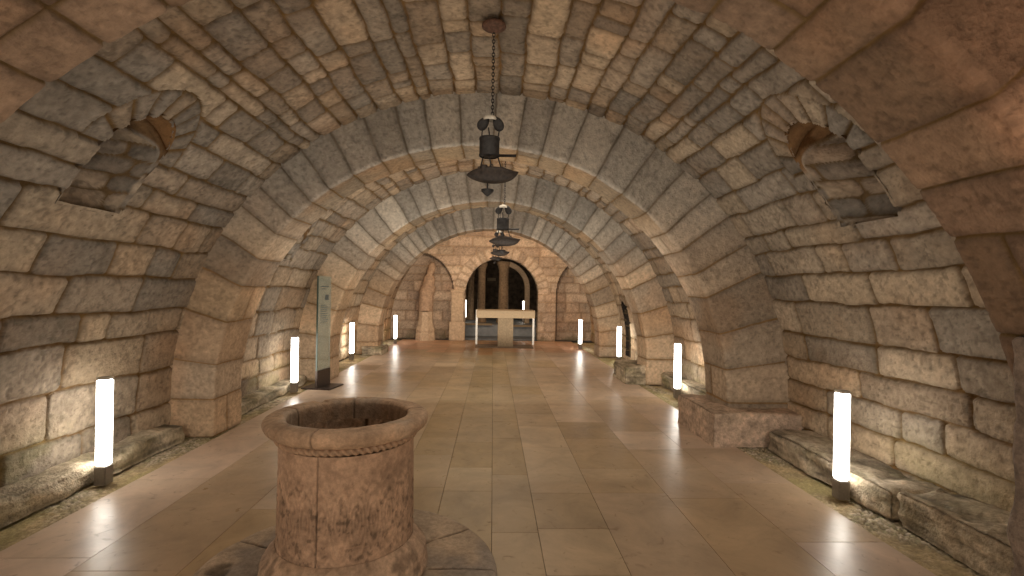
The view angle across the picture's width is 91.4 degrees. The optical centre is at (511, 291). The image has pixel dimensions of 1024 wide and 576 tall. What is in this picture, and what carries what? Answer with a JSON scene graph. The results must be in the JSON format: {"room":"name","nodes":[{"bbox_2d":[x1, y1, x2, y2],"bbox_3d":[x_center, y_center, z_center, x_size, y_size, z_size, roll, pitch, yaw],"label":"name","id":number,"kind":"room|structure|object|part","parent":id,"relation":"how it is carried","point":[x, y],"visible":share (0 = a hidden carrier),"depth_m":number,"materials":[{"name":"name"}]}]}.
{"room":"church","nodes":[
{"label":"church","id":0,"kind":"room"},
{"bbox_2d":[0,224,207,486],"bbox_3d":[-3.484,0.574,3.846,0.445,2.031,3.551,1,0,-2],"label":"wall","id":1,"kind":"structure","parent":0,"point":[75,311],"depth_m":4.08,"materials":[{"name":"stone"}]},
{"bbox_2d":[240,262,402,397],"bbox_3d":[-3.711,0.572,11.418,0.476,2.027,10.900,1,0,-2],"label":"wall","id":2,"kind":"structure","parent":0,"point":[277,317],"depth_m":7.96,"materials":[{"name":"stone"}]},
{"bbox_2d":[356,207,619,356],"bbox_3d":[-0.565,-0.380,13.188,7.240,4.040,0.631,1,0,-2],"label":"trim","id":3,"kind":"structure","parent":2,"relation":"attached to","point":[373,308],"depth_m":12.91,"materials":[{"name":"stone"}]},
{"bbox_2d":[401,258,418,279],"bbox_3d":[-0.592,-1.288,15.188,6.067,1.856,3.600,1,0,-2],"label":"ceiling","id":4,"kind":"structure","parent":0,"point":[405,273],"depth_m":16.73,"materials":[{"name":"stone"}]},
{"bbox_2d":[489,244,501,263],"bbox_3d":[-0.463,-1.490,14.692,0.387,1.326,0.200,1,0,-2],"label":"oil lamp","id":5,"kind":"object","parent":4,"relation":"hanging from","point":[493,245],"visible":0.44,"depth_m":14.65,"materials":[{"name":"brown metal"}]},
{"bbox_2d":[339,338,592,361],"bbox_3d":[-0.444,1.713,10.892,9.800,0.001,27.200,1,0,-2],"label":"ground","id":6,"kind":"structure","parent":0,"point":[390,338],"depth_m":17.50,"materials":[{"name":"beige gravel"}]},
{"bbox_2d":[0,424,240,550],"bbox_3d":[-3.447,1.611,3.773,0.555,0.028,4.600,1,0,-2],"label":"gravel","id":7,"kind":"object","parent":6,"relation":"on","point":[36,521],"visible":0.48,"depth_m":3.96,"materials":[{"name":"beige gravel"}]},
{"bbox_2d":[0,424,184,528],"bbox_3d":[-3.627,1.483,4.304,0.364,0.208,2.157,1,0,-2],"label":"stone ledge","id":8,"kind":"object","parent":7,"relation":"on","point":[18,499],"visible":0.73,"depth_m":3.96,"materials":[{"name":"beige stone"}]},
{"bbox_2d":[94,376,113,485],"bbox_3d":[-3.380,1.147,4.145,0.094,0.888,0.094,1,0,-2],"label":"bollard light","id":9,"kind":"object","parent":7,"relation":"on","point":[103,471],"visible":1,"depth_m":4.11,"materials":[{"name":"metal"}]},
{"bbox_2d":[238,340,399,424],"bbox_3d":[-3.710,1.606,11.368,0.505,0.028,10.600,1,0,-2],"label":"gravel","id":10,"kind":"object","parent":6,"relation":"on","point":[346,363],"visible":0.32,"depth_m":7.74,"materials":[{"name":"beige gravel"}]},
{"bbox_2d":[241,375,306,414],"bbox_3d":[-3.707,1.506,7.517,0.374,0.159,2.729,1,0,-2],"label":"stone ledge","id":11,"kind":"object","parent":10,"relation":"on","point":[261,396],"visible":0.62,"depth_m":7.38,"materials":[{"name":"beige stone"}]},
{"bbox_2d":[290,336,298,392],"bbox_3d":[-3.455,1.146,7.945,0.094,0.888,0.094,1,0,-2],"label":"bollard light","id":12,"kind":"object","parent":10,"relation":"on","point":[294,340],"visible":1,"depth_m":7.90,"materials":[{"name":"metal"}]},
{"bbox_2d":[349,322,354,359],"bbox_3d":[-3.736,1.141,11.667,0.094,0.888,0.094,1,0,-2],"label":"bollard light","id":13,"kind":"object","parent":10,"relation":"on","point":[351,344],"visible":1,"depth_m":11.62,"materials":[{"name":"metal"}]},
{"bbox_2d":[361,344,387,354],"bbox_3d":[-3.565,1.477,13.027,0.565,0.222,0.844,1,0,-2],"label":"stone plinth","id":14,"kind":"object","parent":10,"relation":"on","point":[382,349],"visible":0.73,"depth_m":12.64,"materials":[{"name":"beige stone"}]},
{"bbox_2d":[393,315,396,343],"bbox_3d":[-3.587,1.144,15.376,0.094,0.888,0.094,1,0,-2],"label":"bollard light","id":15,"kind":"object","parent":10,"relation":"on","point":[395,316],"visible":1,"depth_m":15.33,"materials":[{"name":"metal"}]},
{"bbox_2d":[394,315,396,338],"bbox_3d":[-3.586,1.074,15.376,0.090,0.716,0.090,1,0,-2],"label":"diffuser","id":16,"kind":"object","parent":15,"relation":"attached to","point":[395,316],"depth_m":15.33,"materials":[{"name":"white plastic"}]},
{"bbox_2d":[574,343,678,409],"bbox_3d":[2.619,1.716,11.609,0.825,0.029,10.600,1,0,-2],"label":"gravel","id":17,"kind":"object","parent":6,"relation":"on","point":[665,394],"visible":0.24,"depth_m":8.94,"materials":[{"name":"beige gravel"}]},
{"bbox_2d":[616,326,621,359],"bbox_3d":[2.557,1.251,11.937,0.094,0.888,0.094,1,0,-2],"label":"bollard light","id":18,"kind":"object","parent":17,"relation":"on","point":[619,328],"visible":0.84,"depth_m":11.89,"materials":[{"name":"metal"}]},
{"bbox_2d":[613,359,645,384],"bbox_3d":[2.529,1.519,9.630,0.996,0.351,0.991,1,0,-2],"label":"stone plinth","id":19,"kind":"object","parent":17,"relation":"on","point":[626,371],"visible":0.63,"depth_m":9.16,"materials":[{"name":"beige stone"}]},
{"bbox_2d":[673,342,681,398],"bbox_3d":[2.647,1.252,7.997,0.094,0.888,0.094,1,0,-2],"label":"bollard light","id":20,"kind":"object","parent":17,"relation":"on","point":[677,346],"visible":0.94,"depth_m":7.95,"materials":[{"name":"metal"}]},
{"bbox_2d":[674,344,680,388],"bbox_3d":[2.648,1.182,7.997,0.090,0.716,0.090,1,0,-2],"label":"diffuser","id":21,"kind":"object","parent":20,"relation":"attached to","point":[677,347],"depth_m":7.95,"materials":[{"name":"white plastic"}]},
{"bbox_2d":[661,372,706,394],"bbox_3d":[2.972,1.571,7.842,0.472,0.263,2.571,1,0,-2],"label":"stone ledge","id":22,"kind":"object","parent":17,"relation":"on","point":[687,386],"visible":0.28,"depth_m":8.08,"materials":[{"name":"beige stone"}]},
{"bbox_2d":[736,447,982,575],"bbox_3d":[2.908,1.721,4.014,0.825,0.028,4.600,1,0,-2],"label":"gravel","id":23,"kind":"object","parent":6,"relation":"on","point":[937,561],"visible":0.28,"depth_m":3.71,"materials":[{"name":"beige gravel"}]},
{"bbox_2d":[832,389,850,499],"bbox_3d":[2.714,1.254,4.117,0.094,0.888,0.094,1,0,-2],"label":"bollard light","id":24,"kind":"object","parent":23,"relation":"on","point":[842,398],"visible":1,"depth_m":4.08,"materials":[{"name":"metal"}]},
{"bbox_2d":[768,430,944,519],"bbox_3d":[3.034,1.575,4.562,0.586,0.255,1.737,1,0,-2],"label":"stone ledge","id":25,"kind":"object","parent":23,"relation":"on","point":[875,485],"visible":0.77,"depth_m":4.29,"materials":[{"name":"beige stone"}]},
{"bbox_2d":[897,491,1014,575],"bbox_3d":[3.103,1.563,3.030,0.576,0.282,1.359,1,0,-2],"label":"stone ledge","id":26,"kind":"object","parent":23,"relation":"on","point":[973,532],"visible":0.84,"depth_m":3.23,"materials":[{"name":"beige stone"}]},
{"bbox_2d":[1007,335,1023,575],"bbox_3d":[2.741,0.941,1.956,0.981,1.515,0.745,1,0,-2],"label":"stone pier","id":27,"kind":"object","parent":23,"relation":"on","point":[1015,527],"visible":1,"depth_m":2.24,"materials":[{"name":"brown stone"}]},
{"bbox_2d":[0,339,935,575],"bbox_3d":[-0.460,1.645,7.139,5.680,0.006,19.500,1,0,-2],"label":"floor","id":28,"kind":"structure","parent":0,"point":[561,466],"depth_m":4.09,"materials":[{"name":"tile"}]},
{"bbox_2d":[301,276,343,389],"bbox_3d":[-3.163,0.665,8.396,0.500,1.860,0.500,1,0,7],"label":"information panel","id":29,"kind":"object","parent":28,"relation":"on","point":[322,377],"visible":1,"depth_m":8.28,"materials":[{"name":"clear glass"}]},
{"bbox_3d":[-3.179,1.584,8.396,0.500,0.022,0.500,1,0,7],"label":"plate","id":30,"kind":"part","parent":29,"relation":"part of","materials":[{"name":"metal"}]},
{"bbox_3d":[-3.161,0.515,8.396,0.024,1.560,0.426,1,0,7],"label":"glass pane","id":31,"kind":"part","parent":29,"relation":"part of","materials":[{"name":"grey"}]},
{"bbox_2d":[193,509,496,575],"bbox_3d":[-0.914,1.580,2.770,1.675,0.110,1.686,1,0,-2],"label":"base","id":32,"kind":"object","parent":28,"relation":"on","point":[453,549],"visible":0.52,"depth_m":2.94,"materials":[{"name":"beige stone"}]},
{"bbox_2d":[257,397,427,575],"bbox_3d":[-0.911,1.097,2.767,0.883,0.875,0.885,1,0,19],"label":"well","id":33,"kind":"object","parent":32,"relation":"on","point":[345,498],"visible":1,"depth_m":2.47,"materials":[{"name":"stone"}]},
{"bbox_3d":[-0.904,0.776,2.769,0.752,0.047,0.752,1,0,-2],"label":"rope moulding","id":34,"kind":"part","parent":33,"relation":"part of","materials":[{"name":"stone"}]},
{"bbox_2d":[415,262,435,340],"bbox_3d":[-2.860,0.301,16.654,0.628,2.599,0.628,1,0,-2],"label":"pilaster","id":35,"kind":"object","parent":28,"relation":"on","point":[425,330],"visible":1,"depth_m":16.48,"materials":[{"name":"stone"}]},
{"bbox_2d":[449,289,464,340],"bbox_3d":[-1.830,0.768,16.733,0.520,1.700,0.220,1,0,-2],"label":"pilaster","id":36,"kind":"object","parent":28,"relation":"on","point":[457,326],"visible":1,"depth_m":16.68,"materials":[{"name":"stone"}]},
{"bbox_2d":[475,344,533,348],"bbox_3d":[-0.242,1.641,15.103,1.720,0.030,0.900,1,0,-2],"label":"step","id":37,"kind":"structure","parent":28,"relation":"on","point":[477,345],"depth_m":14.96,"materials":[{"name":"brown stone"}]},
{"bbox_2d":[475,309,534,346],"bbox_3d":[-0.203,1.083,15.104,1.810,1.085,0.900,1,0,-2],"label":"altar table","id":38,"kind":"object","parent":37,"relation":"on","point":[505,317],"visible":1,"depth_m":14.80,"materials":[{"name":"stone"}]},
{"bbox_3d":[-1.089,1.075,15.400,0.060,1.070,0.060,1,0,-2],"label":"leg","id":39,"kind":"part","parent":38,"relation":"part of","materials":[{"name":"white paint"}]},
{"bbox_3d":[0.659,1.106,15.467,0.060,1.070,0.060,1,0,-2],"label":"leg","id":40,"kind":"part","parent":38,"relation":"part of","materials":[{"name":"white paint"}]},
{"bbox_2d":[578,319,581,348],"bbox_3d":[2.019,1.241,14.788,0.094,0.888,0.094,1,0,-2],"label":"bollard light","id":41,"kind":"object","parent":28,"relation":"on","point":[580,320],"visible":1,"depth_m":14.74,"materials":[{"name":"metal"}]},
{"bbox_2d":[678,394,803,447],"bbox_3d":[2.710,1.505,5.994,1.102,0.386,1.101,1,0,-2],"label":"stone plinth","id":42,"kind":"object","parent":28,"relation":"on","point":[718,425],"visible":0.58,"depth_m":5.47,"materials":[{"name":"beige stone"}]},
{"bbox_2d":[280,158,672,273],"bbox_3d":[-0.320,-1.291,7.617,6.064,1.854,3.050,1,0,-2],"label":"ceiling","id":43,"kind":"structure","parent":0,"point":[329,229],"depth_m":8.43,"materials":[{"name":"stone"}]},
{"bbox_2d":[283,224,311,261],"bbox_3d":[-3.185,-0.740,7.180,0.558,0.595,0.685,1,0,-2],"label":"window","id":44,"kind":"structure","parent":43,"relation":"attached to","point":[293,250],"depth_m":7.44,"materials":[{"name":"stone"}]},
{"bbox_2d":[489,161,520,253],"bbox_3d":[-0.097,-1.353,7.400,0.473,1.588,0.210,1,0,-2],"label":"oil lamp","id":45,"kind":"object","parent":43,"relation":"hanging from","point":[502,223],"visible":0.76,"depth_m":7.35,"materials":[{"name":"brown metal"}]},
{"bbox_3d":[-0.107,-0.750,7.401,0.473,0.147,0.209,1,0,-2],"label":"dish","id":46,"kind":"part","parent":45,"relation":"part of","materials":[{"name":"brown metal"}]},
{"bbox_3d":[-0.101,-1.707,7.400,0.022,0.856,0.022,1,0,43],"label":"chain","id":47,"kind":"part","parent":45,"relation":"part of","materials":[{"name":"metal"}]},
{"bbox_2d":[0,0,955,263],"bbox_3d":[-0.180,-1.310,3.970,6.188,1.902,3.550,1,0,-2],"label":"ceiling","id":48,"kind":"structure","parent":0,"point":[244,85],"depth_m":4.08,"materials":[{"name":"stone"}]},
{"bbox_2d":[55,114,175,215],"bbox_3d":[-2.967,-0.953,3.712,0.825,0.738,0.653,1,0,-2],"label":"window","id":49,"kind":"structure","parent":48,"relation":"attached to","point":[114,174],"depth_m":3.84,"materials":[{"name":"stone"}]},
{"bbox_2d":[467,18,518,196],"bbox_3d":[-0.150,-1.484,4.096,0.430,1.407,0.200,1,0,-2],"label":"oil lamp","id":50,"kind":"object","parent":48,"relation":"hanging from","point":[488,144],"visible":1,"depth_m":4.05,"materials":[{"name":"brown metal"}]},
{"bbox_3d":[-0.180,-1.425,4.083,0.114,0.047,0.076,1,0,-2],"label":"crown plate","id":51,"kind":"part","parent":50,"relation":"part of","materials":[{"name":"metal"}]},
{"bbox_3d":[-0.159,-0.955,4.096,0.430,0.134,0.190,1,0,-2],"label":"dish","id":52,"kind":"part","parent":50,"relation":"part of","materials":[{"name":"brown metal"}]},
{"bbox_3d":[-0.154,-1.809,4.096,0.022,0.748,0.022,1,0,43],"label":"chain","id":53,"kind":"part","parent":50,"relation":"part of","materials":[{"name":"metal"}]},
{"bbox_3d":[-0.148,-2.156,4.096,0.200,0.064,0.200,1,0,-2],"label":"ceiling plate","id":54,"kind":"part","parent":50,"relation":"part of","materials":[{"name":"brown metal"}]},
{"bbox_3d":[-0.041,-1.118,4.101,0.150,0.024,0.068,1,0,-2],"label":"arm","id":55,"kind":"part","parent":50,"relation":"part of","materials":[{"name":"metal"}]},
{"bbox_2d":[785,120,901,228],"bbox_3d":[2.600,-0.908,3.840,0.952,0.802,0.655,1,0,-2],"label":"window","id":56,"kind":"structure","parent":48,"relation":"attached to","point":[852,191],"depth_m":3.98,"materials":[{"name":"stone"}]},
{"bbox_2d":[364,206,615,279],"bbox_3d":[-0.463,-1.286,11.265,6.063,1.860,3.550,1,0,-2],"label":"ceiling","id":57,"kind":"structure","parent":0,"point":[374,266],"depth_m":12.58,"materials":[{"name":"stone"}]},
{"bbox_2d":[491,213,508,260],"bbox_3d":[-0.253,-1.416,10.997,0.430,1.467,0.200,1,0,-2],"label":"oil lamp","id":58,"kind":"object","parent":57,"relation":"hanging from","point":[495,252],"visible":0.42,"depth_m":10.96,"materials":[{"name":"brown metal"}]},
{"bbox_3d":[-0.263,-0.857,10.997,0.430,0.134,0.190,1,0,-2],"label":"dish","id":59,"kind":"part","parent":58,"relation":"part of","materials":[{"name":"brown metal"}]},
{"bbox_2d":[390,231,591,340],"bbox_3d":[-0.641,-0.336,17.028,7.201,3.950,0.428,1,0,-2],"label":"wall","id":60,"kind":"structure","parent":0,"point":[562,300],"depth_m":17.08,"materials":[{"name":"stone"}]},
{"bbox_2d":[465,258,538,339],"bbox_3d":[-0.356,0.239,17.189,2.536,2.810,0.700,1,0,-2],"label":"trim","id":61,"kind":"structure","parent":60,"relation":"in","point":[502,258],"depth_m":17.36,"materials":[{"name":"brown stone"}]},
{"bbox_2d":[406,336,590,341],"bbox_3d":[-0.319,1.675,20.779,7.000,0.060,6.450,1,0,-2],"label":"floor","id":62,"kind":"structure","parent":0,"point":[515,338],"depth_m":17.64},
{"bbox_2d":[465,317,536,336],"bbox_3d":[-0.334,1.434,21.304,7.000,0.420,5.400,1,0,-2],"label":"floor","id":63,"kind":"structure","parent":0,"point":[470,330],"depth_m":18.62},
{"bbox_2d":[466,270,475,319],"bbox_3d":[-1.771,0.079,21.548,0.406,2.240,0.406,1,0,-2],"label":"column","id":64,"kind":"structure","parent":63,"relation":"on","point":[470,315],"depth_m":21.43,"materials":[{"name":"stone"}]},
{"bbox_2d":[477,262,487,322],"bbox_3d":[-1.220,0.014,19.968,0.450,2.390,0.450,1,0,-2],"label":"column","id":65,"kind":"structure","parent":63,"relation":"on","point":[481,269],"depth_m":19.83,"materials":[{"name":"stone"}]},
{"bbox_2d":[496,261,509,322],"bbox_3d":[-0.340,0.004,20.002,0.580,2.440,0.580,1,0,-2],"label":"column","id":66,"kind":"structure","parent":63,"relation":"on","point":[503,266],"depth_m":19.82,"materials":[{"name":"stone"}]},
{"bbox_2d":[466,259,536,317],"bbox_3d":[-0.280,-0.355,20.704,7.400,4.000,6.200,1,0,-2],"label":"wall","id":67,"kind":"structure","parent":0,"point":[516,291],"depth_m":23.61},
{"bbox_2d":[465,323,531,326],"bbox_3d":[-0.625,1.224,18.525,2.800,0.110,0.170,1,0,-2],"label":"trim","id":68,"kind":"structure","parent":67,"relation":"attached to","point":[489,324],"depth_m":18.45,"materials":[{"name":"stone"}]},
{"bbox_2d":[509,262,529,322],"bbox_3d":[0.175,0.108,20.096,1.040,2.650,0.450,1,0,-2],"label":"trim","id":69,"kind":"structure","parent":67,"relation":"attached to","point":[517,268],"depth_m":19.89,"materials":[{"name":"stone"}]},
{"bbox_2d":[585,272,704,384],"bbox_3d":[2.721,0.680,11.662,0.482,2.034,10.900,1,0,-2],"label":"wall","id":70,"kind":"structure","parent":0,"point":[685,329],"depth_m":8.63,"materials":[{"name":"stone"}]},
{"bbox_2d":[298,172,673,384],"bbox_3d":[-0.387,-0.377,9.301,7.240,4.040,0.651,1,0,-2],"label":"stone arch","id":71,"kind":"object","parent":70,"relation":"attached to","point":[349,259],"depth_m":9.03,"materials":[{"name":"stone"}]},
{"bbox_2d":[621,301,631,357],"bbox_3d":[3.305,0.910,12.283,1.252,1.424,0.550,1,0,-2],"label":"window","id":72,"kind":"structure","parent":70,"relation":"in","point":[624,308],"depth_m":12.53,"materials":[{"name":"black glass"}]},
{"bbox_2d":[758,244,1015,511],"bbox_3d":[3.057,0.689,4.095,0.450,2.029,3.551,1,0,-2],"label":"wall","id":73,"kind":"structure","parent":0,"point":[913,339],"depth_m":3.96,"materials":[{"name":"stone"}]},
{"bbox_2d":[168,91,789,436],"bbox_3d":[-0.388,-0.377,5.899,7.240,4.040,0.649,1,0,-2],"label":"stone arch","id":74,"kind":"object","parent":73,"relation":"attached to","point":[725,286],"depth_m":5.64,"materials":[{"name":"stone"}]},
{"bbox_2d":[0,0,1023,379],"bbox_3d":[-0.240,-0.359,1.992,7.200,4.010,0.591,1,0,-2],"label":"stone arch","id":75,"kind":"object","parent":73,"relation":"attached to","point":[939,84],"depth_m":2.04,"materials":[{"name":"stone"}]}
]}

